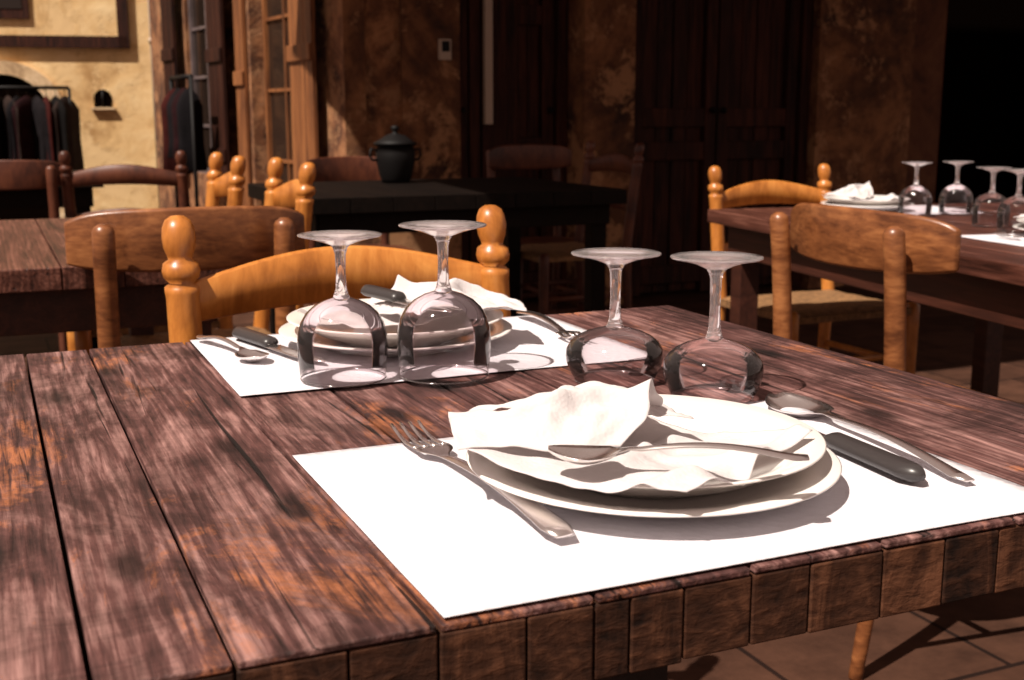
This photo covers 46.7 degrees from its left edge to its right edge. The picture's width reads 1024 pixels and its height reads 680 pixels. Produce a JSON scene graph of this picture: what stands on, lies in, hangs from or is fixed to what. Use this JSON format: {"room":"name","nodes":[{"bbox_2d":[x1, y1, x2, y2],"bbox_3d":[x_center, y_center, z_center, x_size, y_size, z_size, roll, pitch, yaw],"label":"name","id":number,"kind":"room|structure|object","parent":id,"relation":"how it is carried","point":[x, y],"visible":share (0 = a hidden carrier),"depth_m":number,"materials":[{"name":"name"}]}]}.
{"room":"restaurant","nodes":[
{"label":"restaurant","id":0,"kind":"room"},
{"bbox_2d":[0,0,158,211],"bbox_3d":[-4.638,-3.086,10.290,4.600,4.200,0.400,-2,11,-11],"label":"wall","id":1,"kind":"structure","parent":0,"point":[125,134],"depth_m":10.45,"materials":[{"name":"paint"}]},
{"bbox_2d":[0,0,28,18],"bbox_3d":[-4.575,-3.291,10.032,0.850,1.100,0.045,-2,11,-11],"label":"window","id":2,"kind":"structure","parent":1,"relation":"in","point":[9,9],"depth_m":10.17,"materials":[{"name":"brown wood"}]},
{"bbox_2d":[0,60,64,220],"bbox_3d":[-4.418,-1.699,10.363,1.040,1.448,0.060,-2,11,-11],"label":"wall niche","id":3,"kind":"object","parent":1,"relation":"in","point":[11,73],"depth_m":10.31,"materials":[{"name":"paint"}]},
{"bbox_2d":[0,0,129,47],"bbox_3d":[-4.399,-3.130,10.097,2.130,1.240,0.050,-2,11,-11],"label":"timber beams","id":4,"kind":"structure","parent":1,"relation":"attached to","point":[122,40],"depth_m":10.31,"materials":[{"name":"brown wood"}]},
{"bbox_2d":[91,90,114,109],"bbox_3d":[-3.607,-2.118,10.460,0.200,0.175,0.040,-2,11,-11],"label":"window","id":5,"kind":"structure","parent":1,"relation":"in","point":[102,99],"depth_m":10.47,"materials":[{"name":"black"}]},
{"bbox_2d":[149,0,401,207],"bbox_3d":[-1.637,-2.110,7.327,0.400,3.400,4.000,-6,12,-28],"label":"wall","id":6,"kind":"structure","parent":0,"point":[381,17],"depth_m":5.91,"materials":[{"name":"paint"}]},
{"bbox_2d":[160,0,177,94],"bbox_3d":[-2.346,-2.018,8.173,0.041,0.639,0.474,-6,12,-28],"label":"window shutters","id":7,"kind":"object","parent":6,"relation":"attached to","point":[167,7],"depth_m":8.19,"materials":[{"name":"orange wood"}]},
{"bbox_2d":[188,0,211,173],"bbox_3d":[-1.991,-1.897,7.808,0.050,1.600,0.790,-6,12,-28],"label":"window","id":8,"kind":"structure","parent":6,"relation":"in","point":[196,8],"depth_m":8.02,"materials":[{"name":"black"}]},
{"bbox_2d":[205,0,229,174],"bbox_3d":[-1.779,-1.538,7.227,0.041,1.044,0.451,-6,12,-28],"label":"window shutters","id":9,"kind":"object","parent":6,"relation":"attached to","point":[215,58],"depth_m":7.23,"materials":[{"name":"orange wood"}]},
{"bbox_2d":[232,0,252,205],"bbox_3d":[-1.531,-1.351,6.807,0.041,1.163,0.290,-6,12,-28],"label":"window shutters","id":10,"kind":"object","parent":6,"relation":"attached to","point":[240,76],"depth_m":6.82,"materials":[{"name":"orange wood"}]},
{"bbox_2d":[261,0,293,182],"bbox_3d":[-1.224,-1.562,6.466,0.050,1.950,0.690,-6,12,-28],"label":"window","id":11,"kind":"structure","parent":6,"relation":"in","point":[274,12],"depth_m":6.64,"materials":[{"name":"orange wood"}]},
{"bbox_2d":[286,0,318,179],"bbox_3d":[-1.025,-1.240,5.902,0.041,0.891,0.440,-6,12,-28],"label":"window shutters","id":12,"kind":"object","parent":6,"relation":"attached to","point":[301,53],"depth_m":5.91,"materials":[{"name":"orange wood"}]},
{"bbox_2d":[0,284,1023,679],"bbox_3d":[-2.732,-0.587,8.678,30.000,0.100,30.000,-5,12,-23],"label":"floor","id":13,"kind":"structure","parent":0,"point":[980,637],"depth_m":2.39,"materials":[{"name":"tile"}]},
{"bbox_2d":[0,160,67,351],"bbox_3d":[-1.891,-0.273,4.554,0.434,0.841,0.455,-3,11,-15],"label":"bentwood chair","id":14,"kind":"object","parent":13,"relation":"on","point":[14,174],"visible":0.39,"depth_m":4.35,"materials":[{"name":"brown wood"}]},
{"bbox_2d":[0,85,83,169],"bbox_3d":[-3.948,-1.413,9.475,0.996,1.222,0.514,-3,11,-15],"label":"clothes rack","id":15,"kind":"object","parent":13,"relation":"on","point":[35,128],"visible":0.54,"depth_m":9.36,"materials":[{"name":"black fabric"}]},
{"bbox_2d":[0,170,103,348],"bbox_3d":[-2.482,-0.293,4.894,1.498,0.750,0.700,-5,12,-23],"label":"dining table","id":16,"kind":"object","parent":13,"relation":"on","point":[31,198],"visible":0.29,"depth_m":4.76,"materials":[{"name":"brown wood"}]},
{"bbox_2d":[0,218,226,338],"bbox_3d":[-1.443,0.196,2.349,1.638,0.750,1.020,-5,12,-23],"label":"dining table","id":17,"kind":"object","parent":13,"relation":"on","point":[40,293],"visible":0.26,"depth_m":2.09,"materials":[{"name":"brown wood"}]},
{"bbox_2d":[59,150,189,217],"bbox_3d":[-1.463,-0.313,4.681,0.482,0.870,0.468,-1,11,-6],"label":"chair","id":18,"kind":"object","parent":13,"relation":"on","point":[115,173],"visible":0.31,"depth_m":4.40,"materials":[{"name":"brown wood"}]},
{"bbox_2d":[147,0,159,207],"bbox_3d":[-3.122,-2.882,10.289,0.090,3.800,0.090,-5,12,-23],"label":"drainpipe","id":19,"kind":"object","parent":13,"relation":"on","point":[149,38],"visible":0.15,"depth_m":10.40,"materials":[{"name":"brown metal"}]},
{"bbox_2d":[67,152,245,356],"bbox_3d":[-0.997,-0.070,3.346,0.471,0.895,0.392,-5,12,-23],"label":"chair","id":20,"kind":"object","parent":13,"relation":"on","point":[230,184],"visible":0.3,"depth_m":3.24,"materials":[{"name":"brown wood"}]},
{"bbox_2d":[64,206,304,347],"bbox_3d":[-0.610,0.164,2.250,0.414,0.853,0.455,-5,12,-23],"label":"bentwood chair","id":21,"kind":"object","parent":13,"relation":"on","point":[106,243],"visible":0.33,"depth_m":2.01,"materials":[{"name":"brown wood"}]},
{"bbox_2d":[161,74,207,207],"bbox_3d":[-2.050,-1.035,7.452,0.230,1.242,0.550,-6,12,-28],"label":"clothes rack","id":22,"kind":"object","parent":13,"relation":"on","point":[181,109],"visible":0.66,"depth_m":7.24,"materials":[{"name":"black metal"}]},
{"bbox_2d":[120,157,315,346],"bbox_3d":[-0.740,0.010,2.932,0.471,0.895,0.392,-5,12,-23],"label":"chair","id":23,"kind":"object","parent":13,"relation":"on","point":[298,193],"visible":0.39,"depth_m":2.98,"materials":[{"name":"brown wood"}]},
{"bbox_2d":[161,205,510,344],"bbox_3d":[-0.136,0.301,1.443,0.482,0.885,0.470,-5,12,-23],"label":"chair","id":24,"kind":"object","parent":13,"relation":"on","point":[306,276],"visible":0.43,"depth_m":1.55,"materials":[{"name":"brown wood"}]},
{"bbox_2d":[306,156,415,305],"bbox_3d":[-0.623,-0.331,4.886,0.434,0.831,0.455,-5,12,-23],"label":"bentwood chair","id":25,"kind":"object","parent":13,"relation":"on","point":[339,168],"visible":0.18,"depth_m":4.95,"materials":[{"name":"brown wood"}]},
{"bbox_2d":[248,177,626,333],"bbox_3d":[-0.294,-0.181,4.310,1.118,0.750,0.880,-5,12,-23],"label":"dining table","id":26,"kind":"object","parent":13,"relation":"on","point":[368,205],"visible":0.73,"depth_m":4.00,"materials":[{"name":"brown wood"}]},
{"bbox_2d":[369,125,421,182],"bbox_3d":[-0.436,-0.695,4.437,0.164,0.212,0.164,5,12,25],"label":"lidded pot","id":27,"kind":"object","parent":26,"relation":"on","point":[395,159],"visible":1,"depth_m":4.39,"materials":[{"name":"black ceramic"}]},
{"bbox_2d":[0,305,1023,679],"bbox_3d":[-0.331,0.453,1.009,1.568,0.750,0.843,-5,12,-23],"label":"dining table","id":28,"kind":"object","parent":13,"relation":"on","point":[159,520],"visible":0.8,"depth_m":0.75,"materials":[{"name":"brown wood"}]},
{"bbox_2d":[190,315,646,395],"bbox_3d":[-0.106,0.009,1.321,0.448,0.001,0.298,-5,12,-23],"label":"placemat","id":29,"kind":"object","parent":28,"relation":"on","point":[531,343],"visible":0.59,"depth_m":1.25,"materials":[{"name":"grey paper"}]},
{"bbox_2d":[196,335,268,361],"bbox_3d":[-0.308,0.007,1.294,0.034,0.014,0.165,-8,13,-36],"label":"soup spoon","id":30,"kind":"object","parent":29,"relation":"on","point":[249,355],"visible":1,"depth_m":1.26,"materials":[{"name":"metal"}]},
{"bbox_2d":[232,327,325,361],"bbox_3d":[-0.258,0.005,1.298,0.023,0.012,0.200,-8,14,-37],"label":"table knife","id":31,"kind":"object","parent":29,"relation":"on","point":[243,333],"visible":0.95,"depth_m":1.31,"materials":[{"name":"metal"}]},
{"bbox_2d":[297,230,387,386],"bbox_3d":[-0.166,-0.032,1.153,0.088,0.142,0.088,-5,12,-23],"label":"wine glass","id":32,"kind":"object","parent":29,"relation":"on","point":[339,240],"visible":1,"depth_m":1.18,"materials":[{"name":"clear glass"}]},
{"bbox_2d":[278,298,511,356],"bbox_3d":[-0.131,-0.013,1.344,0.263,0.033,0.263,-5,12,-23],"label":"plates","id":33,"kind":"object","parent":29,"relation":"on","point":[444,334],"visible":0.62,"depth_m":1.30,"materials":[{"name":"white ceramic"}]},
{"bbox_2d":[296,275,526,327],"bbox_3d":[-0.095,-0.050,1.357,0.242,0.053,0.180,5,12,26],"label":"paper napkin","id":34,"kind":"object","parent":33,"relation":"on","point":[390,312],"visible":0.59,"depth_m":1.34,"materials":[{"name":"white paper"}]},
{"bbox_2d":[361,284,451,311],"bbox_3d":[-0.117,-0.045,1.281,0.023,0.012,0.170,-8,13,-36],"label":"table knife","id":35,"kind":"object","parent":34,"relation":"on","point":[373,291],"visible":0.91,"depth_m":1.29,"materials":[{"name":"metal"}]},
{"bbox_2d":[397,220,490,384],"bbox_3d":[-0.067,-0.039,1.165,0.093,0.150,0.093,-5,12,-23],"label":"wine glass","id":36,"kind":"object","parent":29,"relation":"on","point":[442,231],"visible":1,"depth_m":1.19,"materials":[{"name":"clear glass"}]},
{"bbox_2d":[516,311,580,338],"bbox_3d":[0.046,-0.021,1.427,0.030,0.010,0.200,-4,12,-20],"label":"fork","id":37,"kind":"object","parent":29,"relation":"on","point":[561,331],"visible":0.78,"depth_m":1.41,"materials":[{"name":"metal"}]},
{"bbox_2d":[566,247,663,383],"bbox_3d":[0.101,-0.023,1.159,0.096,0.126,0.096,-5,12,-23],"label":"wine glass","id":38,"kind":"object","parent":28,"relation":"on","point":[615,258],"visible":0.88,"depth_m":1.18,"materials":[{"name":"clear glass"}]},
{"bbox_2d":[292,400,1023,617],"bbox_3d":[0.103,0.099,0.853,0.450,0.001,0.324,-5,12,-24],"label":"placemat","id":39,"kind":"object","parent":28,"relation":"on","point":[466,548],"visible":0.55,"depth_m":0.76,"materials":[{"name":"grey paper"}]},
{"bbox_2d":[390,420,574,537],"bbox_3d":[-0.027,0.092,0.836,0.030,0.010,0.272,-5,12,-25],"label":"fork","id":40,"kind":"object","parent":39,"relation":"on","point":[547,521],"visible":0.92,"depth_m":0.77,"materials":[{"name":"metal"}]},
{"bbox_2d":[466,394,841,517],"bbox_3d":[0.099,0.083,0.845,0.263,0.033,0.263,-5,12,-23],"label":"plates","id":41,"kind":"object","parent":39,"relation":"on","point":[774,482],"visible":0.44,"depth_m":0.79,"materials":[{"name":"white ceramic"}]},
{"bbox_2d":[448,378,811,492],"bbox_3d":[0.061,0.054,0.813,0.242,0.053,0.180,6,13,30],"label":"paper napkin","id":42,"kind":"object","parent":41,"relation":"on","point":[518,438],"visible":0.9,"depth_m":0.80,"materials":[{"name":"white paper"}]},
{"bbox_2d":[548,442,808,464],"bbox_3d":[0.102,0.070,0.734,0.160,0.014,0.033,0,11,2],"label":"spoon","id":43,"kind":"object","parent":42,"relation":"on","point":[576,454],"visible":1,"depth_m":0.73,"materials":[{"name":"metal"}]},
{"bbox_2d":[765,392,974,481],"bbox_3d":[0.279,0.075,0.952,0.053,0.018,0.260,-4,11,-18],"label":"soup spoon","id":44,"kind":"object","parent":39,"relation":"on","point":[781,400],"visible":1,"depth_m":0.99,"materials":[{"name":"metal"}]},
{"bbox_2d":[818,431,925,482],"bbox_3d":[0.244,0.074,0.934,0.023,0.012,0.235,-4,12,-21],"label":"table knife","id":45,"kind":"object","parent":39,"relation":"on","point":[902,468],"visible":0.73,"depth_m":0.86,"materials":[{"name":"metal"}]},
{"bbox_2d":[663,251,763,401],"bbox_3d":[0.185,-0.011,1.087,0.092,0.131,0.092,-5,12,-23],"label":"wine glass","id":46,"kind":"object","parent":28,"relation":"on","point":[716,263],"visible":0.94,"depth_m":1.11,"materials":[{"name":"clear glass"}]},
{"bbox_2d":[486,144,584,314],"bbox_3d":[0.127,-0.413,5.208,0.434,0.871,0.455,-5,12,-23],"label":"bentwood chair","id":47,"kind":"object","parent":13,"relation":"on","point":[521,156],"visible":0.52,"depth_m":5.28,"materials":[{"name":"brown wood"}]},
{"bbox_2d":[521,140,644,315],"bbox_3d":[0.233,-0.372,4.934,0.470,0.890,0.482,-5,12,-23],"label":"chair","id":48,"kind":"object","parent":13,"relation":"on","point":[545,253],"visible":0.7,"depth_m":4.82,"materials":[{"name":"brown wood"}]},
{"bbox_2d":[708,163,919,373],"bbox_3d":[0.889,-0.092,3.582,0.472,0.850,0.465,-5,12,-23],"label":"chair","id":49,"kind":"object","parent":13,"relation":"on","point":[827,305],"visible":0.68,"depth_m":3.60,"materials":[{"name":"brown wood"}]},
{"bbox_2d":[707,202,1023,396],"bbox_3d":[1.187,0.119,2.748,0.948,0.750,1.450,-3,11,-16],"label":"dining table","id":50,"kind":"object","parent":13,"relation":"on","point":[987,286],"visible":0.42,"depth_m":2.73,"materials":[{"name":"brown wood"}]},
{"bbox_2d":[898,162,933,215],"bbox_3d":[1.020,-0.382,2.999,0.084,0.133,0.084,-5,12,-23],"label":"wine glass","id":51,"kind":"object","parent":50,"relation":"on","point":[917,165],"visible":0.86,"depth_m":3.02,"materials":[{"name":"clear glass"}]},
{"bbox_2d":[891,205,981,214],"bbox_3d":[1.019,-0.346,3.172,0.400,0.001,0.270,-3,11,-16],"label":"placemat","id":52,"kind":"object","parent":50,"relation":"on","point":[918,209],"visible":0.24,"depth_m":3.17,"materials":[{"name":"grey paper"}]},
{"bbox_2d":[821,195,913,211],"bbox_3d":[0.950,-0.365,3.176,0.241,0.033,0.241,-5,12,-23],"label":"plates","id":53,"kind":"object","parent":52,"relation":"on","point":[892,205],"visible":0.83,"depth_m":3.10,"materials":[{"name":"white ceramic"}]},
{"bbox_2d":[824,181,897,200],"bbox_3d":[0.928,-0.393,3.140,0.218,0.053,0.162,0,11,1],"label":"paper napkin","id":54,"kind":"object","parent":53,"relation":"on","point":[851,191],"visible":0.94,"depth_m":3.11,"materials":[{"name":"white"}]},
{"bbox_2d":[947,206,996,213],"bbox_3d":[1.196,-0.339,3.082,0.030,0.010,0.200,-3,11,-15],"label":"fork","id":55,"kind":"object","parent":52,"relation":"on","point":[994,212],"visible":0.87,"depth_m":3.05,"materials":[{"name":"metal"}]},
{"bbox_2d":[938,161,973,214],"bbox_3d":[1.144,-0.392,3.053,0.084,0.133,0.084,-5,12,-23],"label":"wine glass","id":56,"kind":"object","parent":50,"relation":"on","point":[958,164],"visible":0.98,"depth_m":3.07,"materials":[{"name":"clear glass"}]},
{"bbox_2d":[971,166,1011,226],"bbox_3d":[1.104,-0.330,2.729,0.084,0.133,0.084,-5,12,-23],"label":"wine glass","id":57,"kind":"object","parent":50,"relation":"on","point":[992,193],"visible":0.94,"depth_m":2.75,"materials":[{"name":"clear glass"}]},
{"bbox_2d":[961,233,1023,246],"bbox_3d":[1.183,-0.206,2.444,0.420,0.001,0.300,-3,11,-16],"label":"placemat","id":58,"kind":"object","parent":50,"relation":"on","point":[986,237],"visible":0.8,"depth_m":2.47,"materials":[{"name":"grey paper"}]},
{"bbox_2d":[993,231,1023,237],"bbox_3d":[1.046,-0.206,2.392,0.030,0.010,0.200,-3,11,-16],"label":"fork","id":59,"kind":"object","parent":58,"relation":"on","point":[1003,235],"visible":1,"depth_m":2.46,"materials":[{"name":"metal"}]},
{"bbox_2d":[1013,217,1023,229],"bbox_3d":[1.181,-0.233,2.493,0.241,0.033,0.241,-5,12,-23],"label":"plates","id":60,"kind":"object","parent":58,"relation":"on","point":[1018,226],"visible":1,"depth_m":2.54,"materials":[{"name":"white ceramic"}]},
{"bbox_2d":[997,169,1023,231],"bbox_3d":[1.119,-0.310,2.623,0.084,0.133,0.084,-5,12,-23],"label":"wine glass","id":61,"kind":"object","parent":50,"relation":"on","point":[1018,197],"visible":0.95,"depth_m":2.65,"materials":[{"name":"clear glass"}]},
{"bbox_2d":[770,203,1016,679],"bbox_3d":[0.754,0.159,2.303,0.455,0.843,0.450,-5,12,-23],"label":"bentwood chair","id":62,"kind":"object","parent":13,"relation":"on","point":[897,245],"visible":0.53,"depth_m":2.11,"materials":[{"name":"brown wood"}]},
{"bbox_2d":[342,0,947,304],"bbox_3d":[2.521,-2.074,7.143,7.390,3.400,0.500,-5,12,-23],"label":"wall","id":63,"kind":"structure","parent":0,"point":[876,77],"depth_m":6.26,"materials":[{"name":"paint"}]},
{"bbox_2d":[438,39,450,59],"bbox_3d":[-0.328,-1.419,5.798,0.060,0.100,0.034,-5,12,-23],"label":"intercom box","id":64,"kind":"object","parent":63,"relation":"attached to","point":[444,45],"visible":1,"depth_m":5.78,"materials":[{"name":"beige paint"}]},
{"bbox_2d":[459,0,480,263],"bbox_3d":[-0.240,-1.343,5.999,0.146,2.395,0.130,-5,12,-23],"label":"door","id":65,"kind":"structure","parent":63,"relation":"in","point":[469,10],"depth_m":5.98,"materials":[{"name":"brown wood"}]},
{"bbox_2d":[480,0,496,243],"bbox_3d":[-0.137,-1.348,6.039,0.080,2.390,0.180,-5,12,-23],"label":"door frame","id":66,"kind":"structure","parent":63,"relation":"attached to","point":[488,8],"depth_m":5.97,"materials":[{"name":"brown paint"}]},
{"bbox_2d":[497,0,568,302],"bbox_3d":[0.082,-1.374,6.161,0.413,2.395,0.130,-5,12,-23],"label":"door","id":67,"kind":"structure","parent":63,"relation":"in","point":[532,35],"depth_m":6.16,"materials":[{"name":"brown wood"}]},
{"bbox_2d":[631,0,813,296],"bbox_3d":[1.122,-1.448,6.549,1.205,2.395,0.130,-5,12,-23],"label":"door","id":68,"kind":"structure","parent":63,"relation":"in","point":[720,89],"depth_m":6.60,"materials":[{"name":"brown wood"}]},
{"bbox_2d":[526,0,1023,237],"bbox_3d":[2.329,-2.223,7.919,7.100,3.400,0.100,-5,12,-23],"label":"wall","id":69,"kind":"structure","parent":0,"point":[982,113],"depth_m":8.41,"materials":[{"name":"black"}]}
]}

